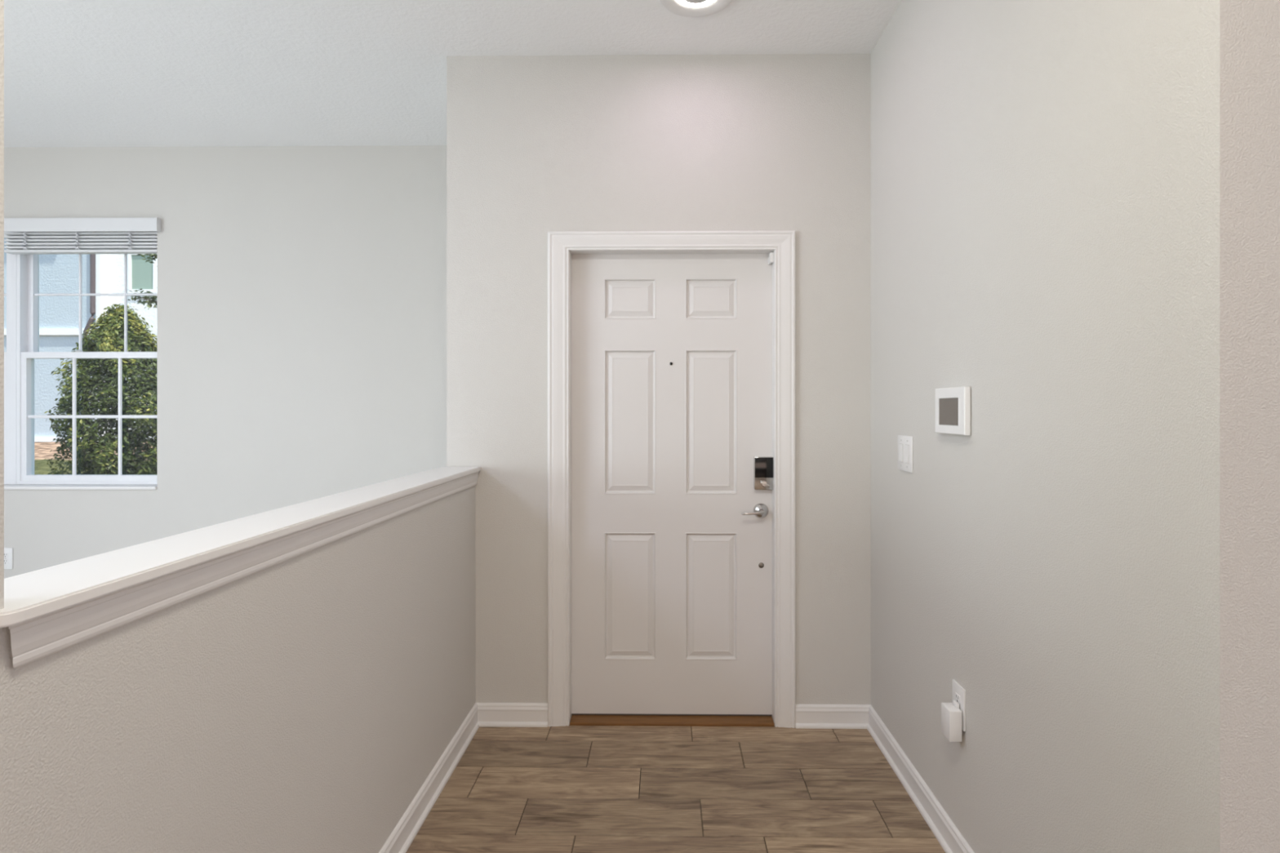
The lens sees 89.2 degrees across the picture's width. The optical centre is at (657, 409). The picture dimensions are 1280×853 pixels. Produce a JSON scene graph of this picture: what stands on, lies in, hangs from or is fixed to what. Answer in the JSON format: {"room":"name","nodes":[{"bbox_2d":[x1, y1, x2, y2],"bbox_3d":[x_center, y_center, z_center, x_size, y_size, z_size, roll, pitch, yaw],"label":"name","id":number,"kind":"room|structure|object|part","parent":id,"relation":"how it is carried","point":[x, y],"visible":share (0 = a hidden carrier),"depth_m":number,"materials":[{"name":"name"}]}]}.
{"room":"entrance hallway","nodes":[
{"label":"entrance hallway","id":0,"kind":"room"},
{"bbox_2d":[4,145,446,578],"bbox_3d":[-3.242,-0.086,3.981,4.629,2.979,0.180,0,0,1],"label":"wall","id":1,"kind":"structure","parent":0,"point":[302,290],"depth_m":3.88,"materials":[{"name":"paint"}]},
{"bbox_2d":[4,231,7,484],"bbox_3d":[-4.462,-0.337,4.036,0.939,1.591,0.092,0,0,1],"label":"window","id":2,"kind":"structure","parent":1,"relation":"in","point":[5,295],"depth_m":3.99,"materials":[{"name":"white plastic"}]},
{"bbox_3d":[-4.454,0.041,4.015,0.911,0.792,0.040,0,0,1],"label":"sash","id":3,"kind":"part","parent":2,"relation":"part of","materials":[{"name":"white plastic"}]},
{"bbox_2d":[4,547,13,568],"bbox_3d":[-3.911,0.893,3.894,0.080,0.127,0.008,0,0,1],"label":"power outlet","id":4,"kind":"object","parent":1,"relation":"attached to","point":[8,552],"visible":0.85,"depth_m":3.89,"materials":[{"name":"white plastic"}]},
{"bbox_2d":[4,559,8,564],"bbox_3d":[-3.912,0.912,3.893,0.032,0.028,0.004,0,0,1],"label":"socket","id":5,"kind":"object","parent":4,"relation":"attached to","point":[6,561],"depth_m":3.89,"materials":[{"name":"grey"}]},
{"bbox_2d":[4,552,8,557],"bbox_3d":[-3.912,0.873,3.893,0.032,0.028,0.004,0,0,1],"label":"socket","id":6,"kind":"object","parent":4,"relation":"attached to","point":[6,554],"depth_m":3.89,"materials":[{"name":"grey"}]},
{"bbox_2d":[4,484,157,489],"bbox_3d":[-3.966,0.469,3.940,1.932,0.019,0.107,0,0,1],"label":"sill","id":7,"kind":"structure","parent":1,"relation":"attached to","point":[6,486],"depth_m":3.88,"materials":[{"name":"paint"}]},
{"bbox_2d":[7,231,157,484],"bbox_3d":[-3.495,-0.337,4.024,0.995,1.591,0.095,0,0,1],"label":"window","id":8,"kind":"structure","parent":1,"relation":"in","point":[28,295],"depth_m":3.99,"materials":[{"name":"white plastic"}]},
{"bbox_2d":[4,217,160,254],"bbox_3d":[-3.471,-1.045,3.907,0.993,0.195,0.093,0,0,1],"label":"window blind","id":9,"kind":"object","parent":8,"relation":"attached to","point":[29,236],"visible":0.95,"depth_m":3.90,"materials":[{"name":"white plastic"}]},
{"bbox_3d":[-3.799,-1.014,3.894,0.021,0.105,0.011,0,0,1],"label":"ladder cord","id":10,"kind":"part","parent":9,"relation":"part of","materials":[{"name":"white fabric"}]},
{"bbox_3d":[-3.794,-1.014,3.894,0.021,0.105,0.011,0,0,1],"label":"ladder cord","id":11,"kind":"part","parent":9,"relation":"part of","materials":[{"name":"white fabric"}]},
{"bbox_3d":[-3.483,-1.014,3.891,0.021,0.105,0.011,0,0,1],"label":"ladder cord","id":12,"kind":"part","parent":9,"relation":"part of","materials":[{"name":"white fabric"}]},
{"bbox_3d":[-3.478,-1.014,3.891,0.021,0.105,0.011,0,0,1],"label":"ladder cord","id":13,"kind":"part","parent":9,"relation":"part of","materials":[{"name":"white fabric"}]},
{"bbox_3d":[-3.467,-0.954,3.925,0.928,0.015,0.053,0,0,1],"label":"rail","id":14,"kind":"part","parent":9,"relation":"part of","materials":[{"name":"white plastic"}]},
{"bbox_3d":[-3.158,-1.014,3.888,0.021,0.105,0.011,0,0,1],"label":"ladder cord","id":15,"kind":"part","parent":9,"relation":"part of","materials":[{"name":"white fabric"}]},
{"bbox_3d":[-3.459,0.041,4.004,0.911,0.792,0.040,0,0,1],"label":"sash","id":16,"kind":"part","parent":8,"relation":"part of","materials":[{"name":"white plastic"}]},
{"bbox_3d":[-3.459,-0.715,4.046,0.911,0.792,0.040,0,0,1],"label":"sash","id":17,"kind":"part","parent":8,"relation":"part of","materials":[{"name":"white plastic"}]},
{"bbox_2d":[0,0,475,852],"bbox_3d":[-0.889,-0.086,1.600,0.129,2.979,2.580,0,0,1],"label":"wall","id":18,"kind":"structure","parent":0,"point":[303,703],"depth_m":1.35,"materials":[{"name":"paint"}]},
{"bbox_2d":[0,466,480,668],"bbox_3d":[-0.885,0.293,1.847,0.176,0.081,2.085,0,0,1],"label":"cap rail","id":19,"kind":"object","parent":18,"relation":"attached to","point":[48,611],"visible":1,"depth_m":1.15,"materials":[{"name":"paint"}]},
{"bbox_2d":[378,702,479,852],"bbox_3d":[-0.818,1.352,1.149,0.024,0.096,3.480,0,0,1],"label":"baseboard","id":20,"kind":"structure","parent":18,"relation":"attached to","point":[402,837],"depth_m":2.31,"materials":[{"name":"paint"}]},
{"bbox_2d":[4,0,901,147],"bbox_3d":[-0.805,-1.635,-0.464,9.600,0.120,9.055,0,0,1],"label":"ceiling","id":21,"kind":"structure","parent":0,"point":[77,73],"depth_m":2.84,"materials":[{"name":"paint"}]},
{"bbox_2d":[659,0,732,17],"bbox_3d":[0.147,-1.569,2.449,0.287,0.011,0.287,0,0,1],"label":"recessed light","id":22,"kind":"object","parent":21,"relation":"in","point":[686,8],"visible":1,"depth_m":2.53,"materials":[{"name":"paint"}]},
{"bbox_2d":[675,0,715,7],"bbox_3d":[0.147,-1.573,2.449,0.178,0.004,0.178,0,0,1],"label":"diffuser","id":23,"kind":"object","parent":22,"relation":"attached to","point":[679,3],"depth_m":2.51,"materials":[{"name":"white plastic"}]},
{"bbox_2d":[446,53,871,704],"bbox_3d":[0.078,-0.086,2.959,2.032,2.979,0.160,0,0,1],"label":"wall","id":24,"kind":"structure","parent":0,"point":[537,145],"depth_m":2.88,"materials":[{"name":"paint"}]},
{"bbox_2d":[475,702,547,727],"bbox_3d":[-0.648,1.352,2.875,0.325,0.096,0.024,0,0,1],"label":"baseboard","id":25,"kind":"structure","parent":24,"relation":"attached to","point":[489,714],"depth_m":2.87,"materials":[{"name":"paint"}]},
{"bbox_2d":[547,231,795,728],"bbox_3d":[0.062,0.306,2.950,1.093,2.188,0.180,0,0,1],"label":"trim","id":26,"kind":"structure","parent":24,"relation":"attached to","point":[561,245],"depth_m":2.87,"materials":[{"name":"paint"}]},
{"bbox_3d":[-0.439,0.306,2.875,0.093,2.188,0.020,0,0,1],"label":"casing","id":27,"kind":"part","parent":26,"relation":"part of","materials":[{"name":"paint"}]},
{"bbox_3d":[0.061,-0.748,2.870,1.093,0.082,0.020,0,0,1],"label":"head casing","id":28,"kind":"part","parent":26,"relation":"part of","materials":[{"name":"paint"}]},
{"bbox_3d":[0.563,0.306,2.864,0.088,2.188,0.020,0,0,1],"label":"casing","id":29,"kind":"part","parent":26,"relation":"part of","materials":[{"name":"paint"}]},
{"bbox_2d":[571,253,773,715],"bbox_3d":[0.066,0.339,2.930,0.928,2.096,0.108,0,0,1],"label":"door","id":30,"kind":"structure","parent":24,"relation":"in","point":[672,459],"depth_m":2.94,"materials":[{"name":"paint"}]},
{"bbox_3d":[-0.125,0.845,2.961,0.236,0.576,0.042,0,0,1],"label":"panel","id":31,"kind":"part","parent":30,"relation":"part of","materials":[{"name":"paint"}]},
{"bbox_3d":[-0.125,0.055,2.961,0.236,0.654,0.042,0,0,1],"label":"panel","id":32,"kind":"part","parent":30,"relation":"part of","materials":[{"name":"paint"}]},
{"bbox_3d":[-0.125,-0.502,2.961,0.236,0.185,0.042,0,0,1],"label":"panel","id":33,"kind":"part","parent":30,"relation":"part of","materials":[{"name":"paint"}]},
{"bbox_3d":[0.243,0.845,2.957,0.235,0.576,0.042,0,0,1],"label":"panel","id":34,"kind":"part","parent":30,"relation":"part of","materials":[{"name":"paint"}]},
{"bbox_3d":[0.243,0.055,2.957,0.235,0.654,0.042,0,0,1],"label":"panel","id":35,"kind":"part","parent":30,"relation":"part of","materials":[{"name":"paint"}]},
{"bbox_3d":[0.243,-0.502,2.957,0.235,0.185,0.042,0,0,1],"label":"panel","id":36,"kind":"part","parent":30,"relation":"part of","materials":[{"name":"paint"}]},
{"bbox_3d":[0.426,0.458,2.881,0.108,0.020,0.022,0,0,-4],"label":"lever","id":37,"kind":"part","parent":30,"relation":"part of","materials":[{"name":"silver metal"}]},
{"bbox_3d":[0.477,0.259,2.904,0.083,0.091,0.004,0,0,1],"label":"plate","id":38,"kind":"part","parent":30,"relation":"part of","materials":[{"name":"black glass"}]},
{"bbox_2d":[768,252,773,265],"bbox_3d":[0.508,-0.678,2.911,0.019,0.046,0.048,0,0,1],"label":"sensor","id":39,"kind":"object","parent":30,"relation":"attached to","point":[771,259],"visible":1,"depth_m":2.89,"materials":[{"name":"white plastic"}]},
{"bbox_2d":[795,704,870,728],"bbox_3d":[0.775,1.352,2.860,0.335,0.096,0.024,0,0,1],"label":"baseboard","id":40,"kind":"structure","parent":24,"relation":"attached to","point":[806,716],"depth_m":2.86,"materials":[{"name":"paint"}]},
{"bbox_2d":[405,724,945,852],"bbox_3d":[-0.805,1.460,-0.464,9.600,0.120,9.055,0,0,1],"label":"floor","id":41,"kind":"structure","parent":0,"point":[569,788],"depth_m":2.36,"materials":[{"name":"tile"}]},
{"bbox_2d":[569,715,774,726],"bbox_3d":[0.064,1.395,2.950,0.906,0.017,0.158,0,0,1],"label":"threshold","id":42,"kind":"object","parent":41,"relation":"on","point":[575,720],"visible":0.56,"depth_m":2.90,"materials":[{"name":"brown wood"}]},
{"bbox_2d":[871,0,1279,852],"bbox_3d":[1.008,-0.086,1.967,0.150,2.979,1.805,0,0,1],"label":"wall","id":43,"kind":"structure","parent":0,"point":[1075,204],"depth_m":1.43,"materials":[{"name":"paint"}]},
{"bbox_2d":[897,435,913,472],"bbox_3d":[0.933,0.165,2.452,0.012,0.134,0.145,0,0,1],"label":"light switch","id":44,"kind":"object","parent":43,"relation":"attached to","point":[905,443],"visible":1,"depth_m":2.43,"materials":[{"name":"white plastic"}]},
{"bbox_2d":[866,704,974,852],"bbox_3d":[0.921,1.352,1.956,0.024,0.096,1.829,0,0,1],"label":"baseboard","id":45,"kind":"structure","parent":43,"relation":"attached to","point":[951,840],"depth_m":2.30,"materials":[{"name":"paint"}]},
{"bbox_2d":[935,386,970,435],"bbox_3d":[0.923,0.004,2.031,0.022,0.145,0.210,0,0,1],"label":"thermostat","id":46,"kind":"object","parent":43,"relation":"attached to","point":[953,405],"visible":1,"depth_m":2.00,"materials":[{"name":"white plastic"}]},
{"bbox_3d":[0.931,0.004,2.031,0.006,0.133,0.198,0,0,1],"label":"plate","id":47,"kind":"part","parent":46,"relation":"part of","materials":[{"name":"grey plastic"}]},
{"bbox_2d":[952,679,965,731],"bbox_3d":[0.930,0.912,2.005,0.008,0.126,0.081,0,0,1],"label":"power outlet","id":48,"kind":"object","parent":43,"relation":"attached to","point":[958,692],"visible":0.52,"depth_m":1.98,"materials":[{"name":"white plastic"}]},
{"bbox_2d":[941,700,961,742],"bbox_3d":[0.907,0.953,1.995,0.045,0.107,0.063,0,0,1],"label":"plug","id":49,"kind":"object","parent":48,"relation":"attached to","point":[951,714],"visible":1,"depth_m":1.97,"materials":[{"name":"white plastic"}]},
{"bbox_2d":[955,692,959,705],"bbox_3d":[0.928,0.892,2.005,0.004,0.028,0.032,0,0,1],"label":"socket","id":50,"kind":"object","parent":48,"relation":"attached to","point":[957,694],"depth_m":2.00,"materials":[{"name":"grey plastic"}]},
{"label":"outside","id":51,"kind":"structure","parent":0,"visible":0},
{"bbox_2d":[34,441,157,474],"bbox_3d":[-12.062,0.448,17.174,27.500,1.696,25.920,0,0,1],"label":"ground","id":52,"kind":"structure","parent":51,"point":[42,450],"depth_m":8.93,"materials":[{"name":"brown plant"}]},
{"bbox_2d":[4,237,157,441],"bbox_3d":[-9.088,-2.975,13.581,13.700,7.250,6.040,0,0,1],"label":"house","id":53,"kind":"structure","parent":52,"relation":"on","point":[59,273],"depth_m":11.12,"materials":[{"name":"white paint"}]},
{"bbox_3d":[-8.884,-2.373,11.206,0.384,0.595,0.015,0,0,1],"label":"pane","id":54,"kind":"part","parent":53,"relation":"part of","materials":[{"name":"green glass"}]},
{"bbox_2d":[40,302,157,475],"bbox_3d":[-5.472,-0.142,6.673,1.221,1.928,1.170,0,0,25],"label":"shrub","id":55,"kind":"object","parent":52,"relation":"on","point":[109,336],"visible":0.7,"depth_m":6.39,"materials":[{"name":"green plant"}]},
{"bbox_3d":[-5.497,0.081,6.663,0.105,1.483,0.092,0,0,-22],"label":"stem","id":56,"kind":"part","parent":55,"relation":"part of","materials":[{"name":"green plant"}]},
{"bbox_2d":[127,253,157,309],"bbox_3d":[-6.244,-1.184,8.260,1.274,3.853,0.500,0,0,1],"label":"tree","id":57,"kind":"object","parent":52,"relation":"on","point":[153,299],"visible":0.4,"depth_m":8.25,"materials":[{"name":"green plant"}]}
]}

